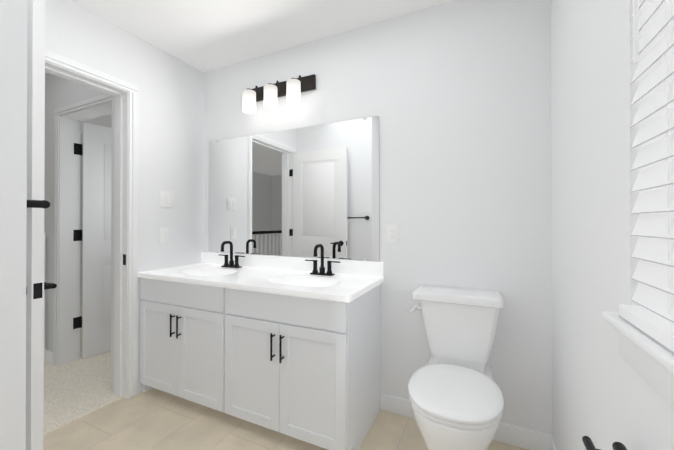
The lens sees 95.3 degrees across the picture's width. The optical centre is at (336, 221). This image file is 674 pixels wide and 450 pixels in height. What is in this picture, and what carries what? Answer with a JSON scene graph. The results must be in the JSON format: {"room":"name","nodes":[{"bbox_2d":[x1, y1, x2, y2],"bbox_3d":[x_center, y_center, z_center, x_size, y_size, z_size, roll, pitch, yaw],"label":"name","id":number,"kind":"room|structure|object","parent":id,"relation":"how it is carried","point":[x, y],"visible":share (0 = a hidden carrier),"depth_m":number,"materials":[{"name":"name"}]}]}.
{"room":"bathroom","nodes":[
{"label":"bathroom","id":0,"kind":"room"},
{"bbox_2d":[0,0,26,449],"bbox_3d":[-1.227,-0.052,0.383,0.150,2.576,1.200,0,0,25],"label":"door","id":1,"kind":"structure","parent":0,"point":[13,121],"depth_m":0.85,"materials":[{"name":"paint"}]},
{"bbox_2d":[27,200,49,208],"bbox_3d":[-1.207,-0.053,1.079,0.652,0.052,0.074,0,0,25],"label":"towel bar","id":2,"kind":"object","parent":1,"relation":"attached to","point":[44,204],"visible":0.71,"depth_m":0.95,"materials":[{"name":"black metal"}]},
{"bbox_2d":[44,73,106,351],"bbox_3d":[-2.932,-0.041,2.986,3.050,2.576,0.150,0,0,25],"label":"wall","id":3,"kind":"structure","parent":0,"point":[60,92],"depth_m":2.71,"materials":[{"name":"paint"}]},
{"bbox_2d":[45,349,52,364],"bbox_3d":[-3.400,1.195,3.111,2.092,0.105,0.014,0,0,25],"label":"baseboard","id":4,"kind":"structure","parent":3,"relation":"attached to","point":[48,354],"depth_m":2.69,"materials":[{"name":"paint"}]},
{"bbox_2d":[53,94,114,388],"bbox_3d":[-2.014,0.137,2.542,0.902,2.216,0.169,0,0,25],"label":"door frame","id":5,"kind":"structure","parent":3,"relation":"attached to","point":[69,247],"depth_m":2.67,"materials":[{"name":"paint"}]},
{"bbox_2d":[73,122,111,357],"bbox_3d":[-2.048,0.172,3.036,0.288,2.126,0.799,0,0,25],"label":"hall door","id":6,"kind":"structure","parent":3,"relation":"in","point":[93,235],"depth_m":2.83,"materials":[{"name":"paint"}]},
{"bbox_2d":[80,133,82,304],"bbox_3d":[-4.988,-0.044,2.381,0.150,2.576,6.800,0,0,25],"label":"wall","id":7,"kind":"structure","parent":0,"point":[81,224],"depth_m":4.61,"materials":[{"name":"paint"}]},
{"bbox_2d":[43,304,122,435],"bbox_3d":[-3.494,1.269,1.670,3.155,0.064,6.500,0,0,25],"label":"floor","id":8,"kind":"structure","parent":0,"point":[74,390],"depth_m":2.26,"materials":[{"name":"beige carpet"}]},
{"bbox_2d":[45,0,203,393],"bbox_3d":[-1.625,-0.045,2.009,0.150,2.576,1.700,0,0,25],"label":"wall","id":9,"kind":"structure","parent":0,"point":[170,123],"depth_m":2.35,"materials":[{"name":"paint"}]},
{"bbox_2d":[26,0,56,449],"bbox_3d":[-1.462,0.165,1.298,0.818,2.126,0.156,0,0,25],"label":"bathroom door","id":10,"kind":"structure","parent":9,"relation":"in","point":[36,285],"depth_m":1.12,"materials":[{"name":"paint"}]},
{"bbox_2d":[45,50,137,398],"bbox_3d":[-1.704,0.134,1.840,0.186,2.216,0.900,0,0,25],"label":"door frame","id":11,"kind":"structure","parent":9,"relation":"attached to","point":[121,245],"depth_m":2.17,"materials":[{"name":"paint"}]},
{"bbox_2d":[159,227,168,243],"bbox_3d":[-1.350,0.110,2.399,0.010,0.124,0.076,0,0,25],"label":"switch plate","id":12,"kind":"object","parent":9,"relation":"attached to","point":[164,235],"visible":1,"depth_m":2.40,"materials":[{"name":"white plastic"}]},
{"bbox_2d":[160,191,173,207],"bbox_3d":[-1.338,-0.173,2.425,0.010,0.124,0.122,0,0,25],"label":"switch plate","id":13,"kind":"object","parent":9,"relation":"attached to","point":[166,199],"visible":1,"depth_m":2.42,"materials":[{"name":"white plastic"}]},
{"bbox_2d":[45,0,452,133],"bbox_3d":[-2.236,-1.367,1.087,5.937,0.060,6.500,0,0,25],"label":"ceiling","id":14,"kind":"structure","parent":0,"point":[203,36],"depth_m":2.05,"materials":[{"name":"paint"}]},
{"bbox_2d":[43,388,528,449],"bbox_3d":[-0.564,1.268,0.921,2.782,0.060,3.050,0,0,25],"label":"floor","id":15,"kind":"structure","parent":0,"point":[153,419],"depth_m":1.81,"materials":[{"name":"beige tile"}]},
{"bbox_2d":[138,252,383,449],"bbox_3d":[-0.570,0.756,2.111,1.664,0.975,0.604,0,0,25],"label":"bathroom vanity","id":16,"kind":"object","parent":15,"relation":"on","point":[288,346],"visible":0.9,"depth_m":1.81,"materials":[{"name":"paint"}]},
{"bbox_2d":[219,241,244,267],"bbox_3d":[-0.866,0.262,2.433,0.274,0.214,0.134,0,0,25],"label":"faucet","id":17,"kind":"object","parent":16,"relation":"on","point":[230,264],"visible":1,"depth_m":2.45,"materials":[{"name":"black metal"}]},
{"bbox_2d":[305,244,340,275],"bbox_3d":[-0.119,0.261,2.080,0.274,0.214,0.134,0,0,25],"label":"faucet","id":18,"kind":"object","parent":16,"relation":"on","point":[321,269],"visible":1,"depth_m":2.10,"materials":[{"name":"black metal"}]},
{"bbox_2d":[408,285,503,449],"bbox_3d":[0.574,0.815,1.519,0.459,0.851,0.690,0,0,25],"label":"toilet","id":19,"kind":"object","parent":15,"relation":"on","point":[456,397],"visible":1,"depth_m":1.53,"materials":[{"name":"ceramic"}]},
{"bbox_2d":[203,0,551,434],"bbox_3d":[0.008,-0.044,2.260,2.887,2.576,0.150,0,0,25],"label":"wall","id":20,"kind":"structure","parent":0,"point":[454,96],"depth_m":1.86,"materials":[{"name":"paint"}]},
{"bbox_2d":[242,74,315,113],"bbox_3d":[-0.490,-0.974,2.332,0.672,0.240,0.150,0,0,25],"label":"sconce","id":21,"kind":"object","parent":20,"relation":"attached to","point":[291,89],"visible":1,"depth_m":2.27,"materials":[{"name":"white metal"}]},
{"bbox_2d":[209,116,378,260],"bbox_3d":[-0.424,-0.218,2.376,1.558,0.977,0.008,0,0,25],"label":"mirror","id":22,"kind":"object","parent":20,"relation":"attached to","point":[303,192],"visible":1,"depth_m":2.31,"materials":[{"name":"clear glass"}]},
{"bbox_2d":[387,225,397,243],"bbox_3d":[0.360,0.084,2.004,0.076,0.124,0.009,0,0,25],"label":"outlet","id":23,"kind":"object","parent":20,"relation":"attached to","point":[392,234],"visible":1,"depth_m":2.00,"materials":[{"name":"white plastic"}]},
{"bbox_2d":[381,393,546,449],"bbox_3d":[0.703,1.189,1.833,0.915,0.105,0.018,0,0,25],"label":"baseboard","id":24,"kind":"structure","parent":20,"relation":"attached to","point":[520,437],"depth_m":1.71,"materials":[{"name":"paint"}]},
{"bbox_2d":[551,0,673,449],"bbox_3d":[0.625,-0.052,0.364,0.150,2.576,3.050,0,0,25],"label":"wall","id":25,"kind":"structure","parent":0,"point":[605,395],"depth_m":1.00,"materials":[{"name":"paint"}]},
{"bbox_2d":[547,434,556,449],"bbox_3d":[0.549,1.183,0.395,0.018,0.105,2.750,0,0,25],"label":"baseboard","id":26,"kind":"structure","parent":25,"relation":"attached to","point":[550,441],"depth_m":1.61,"materials":[{"name":"paint"}]},
{"bbox_2d":[582,436,626,449],"bbox_3d":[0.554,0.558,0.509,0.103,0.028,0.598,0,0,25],"label":"toilet paper holder","id":27,"kind":"object","parent":25,"relation":"attached to","point":[588,442],"visible":1,"depth_m":0.76,"materials":[{"name":"black metal"}]},
{"bbox_2d":[602,311,673,407],"bbox_3d":[0.560,0.292,0.319,0.160,0.107,1.055,0,0,25],"label":"trim","id":28,"kind":"structure","parent":25,"relation":"attached to","point":[646,358],"depth_m":0.64,"materials":[{"name":"paint"}]},
{"bbox_2d":[619,0,673,353],"bbox_3d":[0.544,-0.378,0.331,0.084,1.228,0.945,0,0,25],"label":"window blinds","id":29,"kind":"object","parent":25,"relation":"attached to","point":[651,316],"visible":1,"depth_m":0.67,"materials":[{"name":"white plastic"}]}
]}

